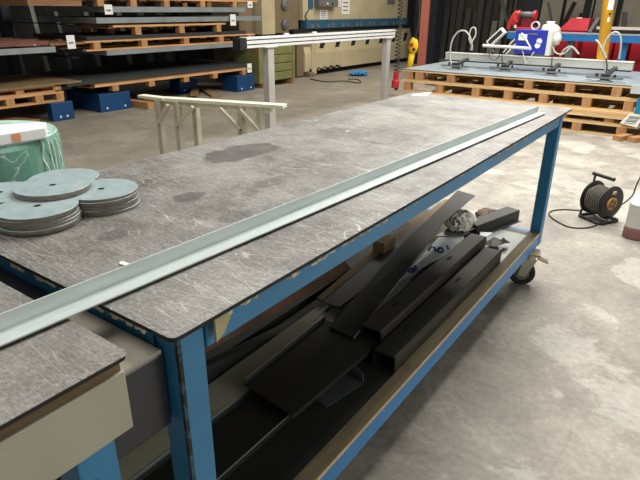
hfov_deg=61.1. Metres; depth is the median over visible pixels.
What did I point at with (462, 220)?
rag
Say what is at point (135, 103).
bearer
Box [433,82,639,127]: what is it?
pallet
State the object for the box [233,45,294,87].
crate
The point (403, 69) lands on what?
sheet
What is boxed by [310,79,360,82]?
cable
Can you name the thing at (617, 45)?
red welder
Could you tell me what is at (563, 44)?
red welder
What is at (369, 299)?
plank
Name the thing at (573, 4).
bar
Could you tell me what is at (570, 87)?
pallet
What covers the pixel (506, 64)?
cup
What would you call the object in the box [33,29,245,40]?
sheet
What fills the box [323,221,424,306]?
sheet
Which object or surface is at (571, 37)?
workbench
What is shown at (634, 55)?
red welder
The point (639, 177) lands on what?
cable
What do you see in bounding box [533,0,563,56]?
leaning board
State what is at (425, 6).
steel column
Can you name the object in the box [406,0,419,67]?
pendant
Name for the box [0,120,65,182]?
roll
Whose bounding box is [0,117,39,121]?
board
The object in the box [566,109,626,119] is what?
plank
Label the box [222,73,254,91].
box
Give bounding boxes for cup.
[441,58,468,67]
[489,60,518,69]
[534,63,566,73]
[586,66,622,79]
[596,80,613,82]
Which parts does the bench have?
leg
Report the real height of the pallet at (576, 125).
0.130 m
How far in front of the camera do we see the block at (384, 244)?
2.48 m
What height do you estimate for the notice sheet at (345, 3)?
0.408 m
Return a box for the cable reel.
[578,171,623,224]
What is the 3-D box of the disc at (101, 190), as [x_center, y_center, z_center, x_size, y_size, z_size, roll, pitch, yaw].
[-0.518,-0.119,1.284,0.166,0.006,0.166,7,24,16]
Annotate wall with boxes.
[0,1,299,75]
[407,0,623,57]
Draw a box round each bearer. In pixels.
[130,99,154,108]
[144,99,172,107]
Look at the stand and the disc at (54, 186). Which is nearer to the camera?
the disc at (54, 186)
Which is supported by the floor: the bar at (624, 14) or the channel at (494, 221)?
the bar at (624, 14)
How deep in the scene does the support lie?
6.12 m
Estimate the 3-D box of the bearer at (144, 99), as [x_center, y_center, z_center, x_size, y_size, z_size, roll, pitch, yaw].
[-2.353,-2.001,7.920,0.500,0.090,0.120,15,27,30]
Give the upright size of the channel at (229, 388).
0.026 m
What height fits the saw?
0.325 m
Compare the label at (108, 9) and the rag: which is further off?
the label at (108, 9)
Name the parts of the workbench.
post, post, long rail, post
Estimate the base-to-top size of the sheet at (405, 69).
0.004 m
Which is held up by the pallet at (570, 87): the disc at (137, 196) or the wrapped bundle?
the wrapped bundle
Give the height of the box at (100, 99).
0.240 m
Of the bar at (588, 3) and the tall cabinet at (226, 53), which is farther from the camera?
the bar at (588, 3)
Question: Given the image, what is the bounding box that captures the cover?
[560,17,600,32]
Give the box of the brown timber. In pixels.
[0,0,81,5]
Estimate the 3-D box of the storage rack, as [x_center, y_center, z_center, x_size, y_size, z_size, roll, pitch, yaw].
[-3.624,-3.529,7.261,1.820,3.400,6.480,16,28,32]
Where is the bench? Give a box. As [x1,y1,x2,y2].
[0,268,170,479]
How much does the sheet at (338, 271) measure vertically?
0.525 m
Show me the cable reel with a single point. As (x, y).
(602, 200)
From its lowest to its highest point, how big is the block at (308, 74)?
0.090 m
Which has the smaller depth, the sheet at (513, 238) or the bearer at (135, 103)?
the sheet at (513, 238)
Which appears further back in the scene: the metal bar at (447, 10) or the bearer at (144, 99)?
the metal bar at (447, 10)
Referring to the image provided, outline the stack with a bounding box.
[205,222,410,359]
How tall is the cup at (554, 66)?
0.103 m
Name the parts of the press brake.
frame, guide knob, guide knob, frame, panel, tool rail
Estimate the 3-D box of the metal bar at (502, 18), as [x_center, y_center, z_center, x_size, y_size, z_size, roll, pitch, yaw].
[4.952,-6.405,14.523,0.130,3.100,0.241,16,28,32]
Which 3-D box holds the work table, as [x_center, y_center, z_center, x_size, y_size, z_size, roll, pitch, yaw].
[0.176,0.072,2.087,0.906,0.900,2.464,16,28,32]
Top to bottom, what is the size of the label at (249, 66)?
0.150 m
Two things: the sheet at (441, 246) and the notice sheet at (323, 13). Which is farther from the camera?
the notice sheet at (323, 13)
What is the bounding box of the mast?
[596,0,614,59]
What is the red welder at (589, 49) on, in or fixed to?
on the floor
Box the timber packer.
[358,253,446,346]
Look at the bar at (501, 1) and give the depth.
13.83 m
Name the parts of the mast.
label plate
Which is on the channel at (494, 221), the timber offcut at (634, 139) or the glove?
the glove
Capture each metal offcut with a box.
[480,232,496,240]
[486,237,501,246]
[499,238,509,244]
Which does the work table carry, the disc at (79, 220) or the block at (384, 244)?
the disc at (79, 220)
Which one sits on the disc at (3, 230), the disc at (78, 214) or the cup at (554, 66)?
the disc at (78, 214)
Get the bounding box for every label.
[66,35,75,48]
[104,4,112,13]
[230,14,235,25]
[247,1,252,7]
[247,63,251,72]
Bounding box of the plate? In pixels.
[244,315,378,419]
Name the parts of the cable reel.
carry handle, socket plate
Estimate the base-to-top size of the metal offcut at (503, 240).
0.019 m
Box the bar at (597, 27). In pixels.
[596,26,639,29]
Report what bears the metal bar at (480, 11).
on the floor
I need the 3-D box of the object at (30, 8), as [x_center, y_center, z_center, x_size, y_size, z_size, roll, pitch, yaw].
[-4.644,-3.805,8.652,0.766,2.800,0.075,21,31,39]
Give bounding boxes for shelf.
[225,243,438,479]
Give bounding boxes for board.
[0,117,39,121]
[0,122,47,145]
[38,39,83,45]
[317,199,447,302]
[518,0,541,55]
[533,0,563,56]
[563,0,594,20]
[591,0,617,32]
[618,0,639,26]
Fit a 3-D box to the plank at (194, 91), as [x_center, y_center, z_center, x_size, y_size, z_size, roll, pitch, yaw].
[-2.062,-2.434,8.926,0.120,0.030,0.707,-3,23,-9]
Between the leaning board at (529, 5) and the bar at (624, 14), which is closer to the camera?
the bar at (624, 14)
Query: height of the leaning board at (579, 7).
3.200 m
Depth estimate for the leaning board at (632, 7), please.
12.93 m
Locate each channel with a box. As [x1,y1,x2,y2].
[118,304,340,479]
[360,233,486,342]
[372,247,501,372]
[470,206,520,234]
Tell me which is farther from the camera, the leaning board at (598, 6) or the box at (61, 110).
the leaning board at (598, 6)
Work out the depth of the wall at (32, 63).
9.77 m
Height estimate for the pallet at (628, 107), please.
0.145 m
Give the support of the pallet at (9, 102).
on the box at (61, 110)
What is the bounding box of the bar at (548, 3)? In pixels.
[547,2,552,20]
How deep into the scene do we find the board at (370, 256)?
2.39 m
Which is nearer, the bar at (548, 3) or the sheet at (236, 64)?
the sheet at (236, 64)
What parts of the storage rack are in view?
arm, arm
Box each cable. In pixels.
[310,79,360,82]
[548,209,602,228]
[616,177,639,207]
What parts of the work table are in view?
rail, leg, rail, rail, rail, caster plate, leg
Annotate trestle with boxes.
[137,94,286,154]
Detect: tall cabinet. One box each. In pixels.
[211,2,254,80]
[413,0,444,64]
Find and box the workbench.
[507,31,639,86]
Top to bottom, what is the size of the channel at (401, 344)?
0.063 m
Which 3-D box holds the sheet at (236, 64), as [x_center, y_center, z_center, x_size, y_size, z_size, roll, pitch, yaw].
[-2.718,-2.669,8.535,1.300,0.045,3.500,16,28,32]
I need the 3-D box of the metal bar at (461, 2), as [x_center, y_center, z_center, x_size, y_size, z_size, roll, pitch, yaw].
[3.962,-6.682,15.153,0.160,3.100,0.273,16,28,32]
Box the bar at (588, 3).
[582,0,592,17]
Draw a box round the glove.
[475,207,497,216]
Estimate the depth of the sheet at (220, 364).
1.75 m
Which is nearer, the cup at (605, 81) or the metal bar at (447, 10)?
the cup at (605, 81)
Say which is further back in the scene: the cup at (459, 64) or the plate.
the cup at (459, 64)
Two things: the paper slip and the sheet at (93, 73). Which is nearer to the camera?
the paper slip
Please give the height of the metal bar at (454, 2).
3.100 m
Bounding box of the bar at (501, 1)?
[500,0,517,54]
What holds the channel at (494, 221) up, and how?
on the work table
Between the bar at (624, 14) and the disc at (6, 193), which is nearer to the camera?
the disc at (6, 193)
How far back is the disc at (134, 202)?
1.23 m
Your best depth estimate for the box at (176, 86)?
9.12 m
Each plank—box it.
[190,88,198,95]
[200,88,220,96]
[329,190,474,338]
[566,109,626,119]
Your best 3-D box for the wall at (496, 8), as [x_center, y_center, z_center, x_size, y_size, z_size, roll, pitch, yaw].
[6.896,-6.877,13.244,17.000,5.000,0.200,16,28,32]
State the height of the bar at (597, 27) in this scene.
0.045 m
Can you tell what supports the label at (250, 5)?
attached to the pallet at (136, 3)
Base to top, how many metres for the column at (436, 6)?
3.200 m
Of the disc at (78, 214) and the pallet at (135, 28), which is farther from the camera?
the pallet at (135, 28)
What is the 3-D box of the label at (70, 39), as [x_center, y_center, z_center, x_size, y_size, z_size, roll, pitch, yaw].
[-3.113,-2.476,6.783,0.003,0.160,0.110,16,28,32]
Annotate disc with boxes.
[0,182,20,203]
[0,197,78,221]
[0,205,79,227]
[0,207,77,224]
[0,208,81,230]
[0,214,81,236]
[0,215,80,234]
[12,175,90,198]
[13,185,90,200]
[28,168,98,179]
[70,179,137,202]
[79,190,137,205]
[79,193,137,207]
[81,193,138,210]
[81,199,137,213]
[82,197,140,216]
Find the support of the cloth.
on the floor
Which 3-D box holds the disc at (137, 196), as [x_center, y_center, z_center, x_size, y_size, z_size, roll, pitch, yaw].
[-0.518,-0.100,1.292,0.166,0.006,0.166,9,25,20]
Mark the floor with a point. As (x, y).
(543, 383)
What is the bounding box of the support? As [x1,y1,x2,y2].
[232,29,394,128]
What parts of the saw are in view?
saw handle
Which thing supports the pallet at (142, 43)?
on the storage rack
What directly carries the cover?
on the floor
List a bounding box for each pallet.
[0,85,60,97]
[0,88,63,108]
[31,33,254,51]
[63,22,225,34]
[74,0,257,6]
[76,67,246,90]
[401,75,639,113]
[403,70,637,99]
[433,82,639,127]
[464,91,639,136]
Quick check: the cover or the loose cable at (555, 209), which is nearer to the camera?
the loose cable at (555, 209)
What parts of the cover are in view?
frame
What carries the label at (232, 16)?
attached to the storage rack
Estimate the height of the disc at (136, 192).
0.006 m
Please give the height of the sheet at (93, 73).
0.012 m
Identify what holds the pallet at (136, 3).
on the storage rack
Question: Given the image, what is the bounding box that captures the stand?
[595,29,639,33]
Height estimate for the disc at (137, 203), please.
0.006 m
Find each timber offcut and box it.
[612,133,632,141]
[627,135,639,142]
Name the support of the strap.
attached to the pallet at (628, 107)
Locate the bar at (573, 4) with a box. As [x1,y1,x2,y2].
[542,1,576,65]
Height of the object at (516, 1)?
3.100 m
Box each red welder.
[547,32,584,67]
[577,41,614,92]
[612,43,631,70]
[626,43,639,96]
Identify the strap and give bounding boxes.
[634,97,639,113]
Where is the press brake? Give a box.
[254,0,411,76]
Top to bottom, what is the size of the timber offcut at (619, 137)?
0.055 m
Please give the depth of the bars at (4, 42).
6.38 m
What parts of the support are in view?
post, post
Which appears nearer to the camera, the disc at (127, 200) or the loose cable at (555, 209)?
the disc at (127, 200)
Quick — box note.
[620,113,639,127]
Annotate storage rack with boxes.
[0,5,260,102]
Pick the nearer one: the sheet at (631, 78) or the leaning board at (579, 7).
the sheet at (631, 78)
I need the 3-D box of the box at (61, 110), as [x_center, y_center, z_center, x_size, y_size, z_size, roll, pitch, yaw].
[-3.290,-1.639,6.886,0.126,0.224,0.290,16,28,32]
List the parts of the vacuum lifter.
panel, tilted panel, handle frame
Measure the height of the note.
0.150 m
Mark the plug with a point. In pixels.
(395, 82)
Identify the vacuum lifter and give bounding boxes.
[438,21,634,83]
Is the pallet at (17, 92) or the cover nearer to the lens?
the pallet at (17, 92)
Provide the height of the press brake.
3.000 m
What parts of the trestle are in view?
leg, leg, leg, under rail, leg, leg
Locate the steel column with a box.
[417,0,430,65]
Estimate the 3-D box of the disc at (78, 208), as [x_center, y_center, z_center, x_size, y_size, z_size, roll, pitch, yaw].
[-0.612,-0.059,1.177,0.166,0.006,0.166,14,26,28]
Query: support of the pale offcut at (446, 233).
on the sheet at (441, 246)
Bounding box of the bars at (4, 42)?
[0,37,47,46]
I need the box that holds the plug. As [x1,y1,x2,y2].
[391,0,403,89]
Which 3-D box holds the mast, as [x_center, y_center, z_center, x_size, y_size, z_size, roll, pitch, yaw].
[3.516,-3.699,6.412,0.368,2.974,0.135,16,28,32]
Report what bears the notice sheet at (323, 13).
on the press brake
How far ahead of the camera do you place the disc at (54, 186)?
1.25 m
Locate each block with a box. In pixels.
[306,72,314,76]
[372,234,395,253]
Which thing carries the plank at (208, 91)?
on the floor
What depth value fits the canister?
3.40 m
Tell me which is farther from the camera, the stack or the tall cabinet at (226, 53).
the tall cabinet at (226, 53)
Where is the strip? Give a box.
[137,391,253,479]
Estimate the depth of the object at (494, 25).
14.95 m
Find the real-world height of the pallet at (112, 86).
0.125 m
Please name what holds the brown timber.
on the storage rack
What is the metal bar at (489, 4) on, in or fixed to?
on the floor
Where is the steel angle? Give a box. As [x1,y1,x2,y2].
[0,106,544,346]
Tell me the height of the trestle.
0.721 m
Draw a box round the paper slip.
[411,92,430,95]
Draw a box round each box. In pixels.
[46,100,74,121]
[66,87,130,112]
[169,78,197,93]
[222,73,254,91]
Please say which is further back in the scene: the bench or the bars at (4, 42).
the bars at (4, 42)
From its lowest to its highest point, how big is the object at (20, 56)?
2.800 m
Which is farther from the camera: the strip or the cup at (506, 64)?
the cup at (506, 64)
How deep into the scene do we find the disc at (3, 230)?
1.11 m
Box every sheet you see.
[0,74,81,90]
[27,60,233,80]
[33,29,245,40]
[56,318,298,479]
[58,59,252,86]
[143,392,290,479]
[204,261,349,352]
[320,10,327,18]
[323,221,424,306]
[342,0,349,13]
[399,236,463,282]
[403,69,630,86]
[404,61,639,85]
[405,69,624,85]
[473,230,525,262]
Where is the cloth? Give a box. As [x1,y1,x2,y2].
[348,70,367,75]
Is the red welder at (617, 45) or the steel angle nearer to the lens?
the steel angle
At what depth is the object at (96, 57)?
9.54 m
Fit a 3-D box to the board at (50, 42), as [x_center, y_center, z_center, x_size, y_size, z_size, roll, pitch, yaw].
[-3.643,-2.591,7.098,1.200,0.022,0.460,16,28,32]
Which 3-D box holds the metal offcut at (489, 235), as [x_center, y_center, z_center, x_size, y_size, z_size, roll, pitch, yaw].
[0.851,-0.015,2.750,0.098,0.019,0.103,-3,23,-8]
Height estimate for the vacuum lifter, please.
0.626 m
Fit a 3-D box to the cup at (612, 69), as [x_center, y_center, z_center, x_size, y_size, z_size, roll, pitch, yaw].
[3.476,-2.003,6.510,0.390,0.103,0.655,16,28,32]
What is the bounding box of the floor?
[0,58,639,479]
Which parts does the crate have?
corner post, corner post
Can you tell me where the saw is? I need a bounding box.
[506,10,537,30]
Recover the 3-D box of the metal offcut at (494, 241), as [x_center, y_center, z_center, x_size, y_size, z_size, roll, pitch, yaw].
[0.861,0.015,2.666,0.107,0.019,0.075,-16,28,-33]
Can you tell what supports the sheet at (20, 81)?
on the pallet at (17, 92)
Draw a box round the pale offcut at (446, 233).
[436,229,469,236]
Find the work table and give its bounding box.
[0,93,572,479]
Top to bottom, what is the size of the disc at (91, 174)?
0.006 m
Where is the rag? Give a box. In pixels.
[444,209,476,231]
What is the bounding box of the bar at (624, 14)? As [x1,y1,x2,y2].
[621,12,627,26]
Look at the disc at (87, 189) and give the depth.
1.20 m
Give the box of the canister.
[622,193,639,240]
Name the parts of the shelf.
gusset bracket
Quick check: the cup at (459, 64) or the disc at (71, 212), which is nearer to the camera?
the disc at (71, 212)
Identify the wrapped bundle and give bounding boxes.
[630,85,639,93]
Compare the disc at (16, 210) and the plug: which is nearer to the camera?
the disc at (16, 210)
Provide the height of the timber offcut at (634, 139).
0.055 m
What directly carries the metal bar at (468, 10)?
on the floor

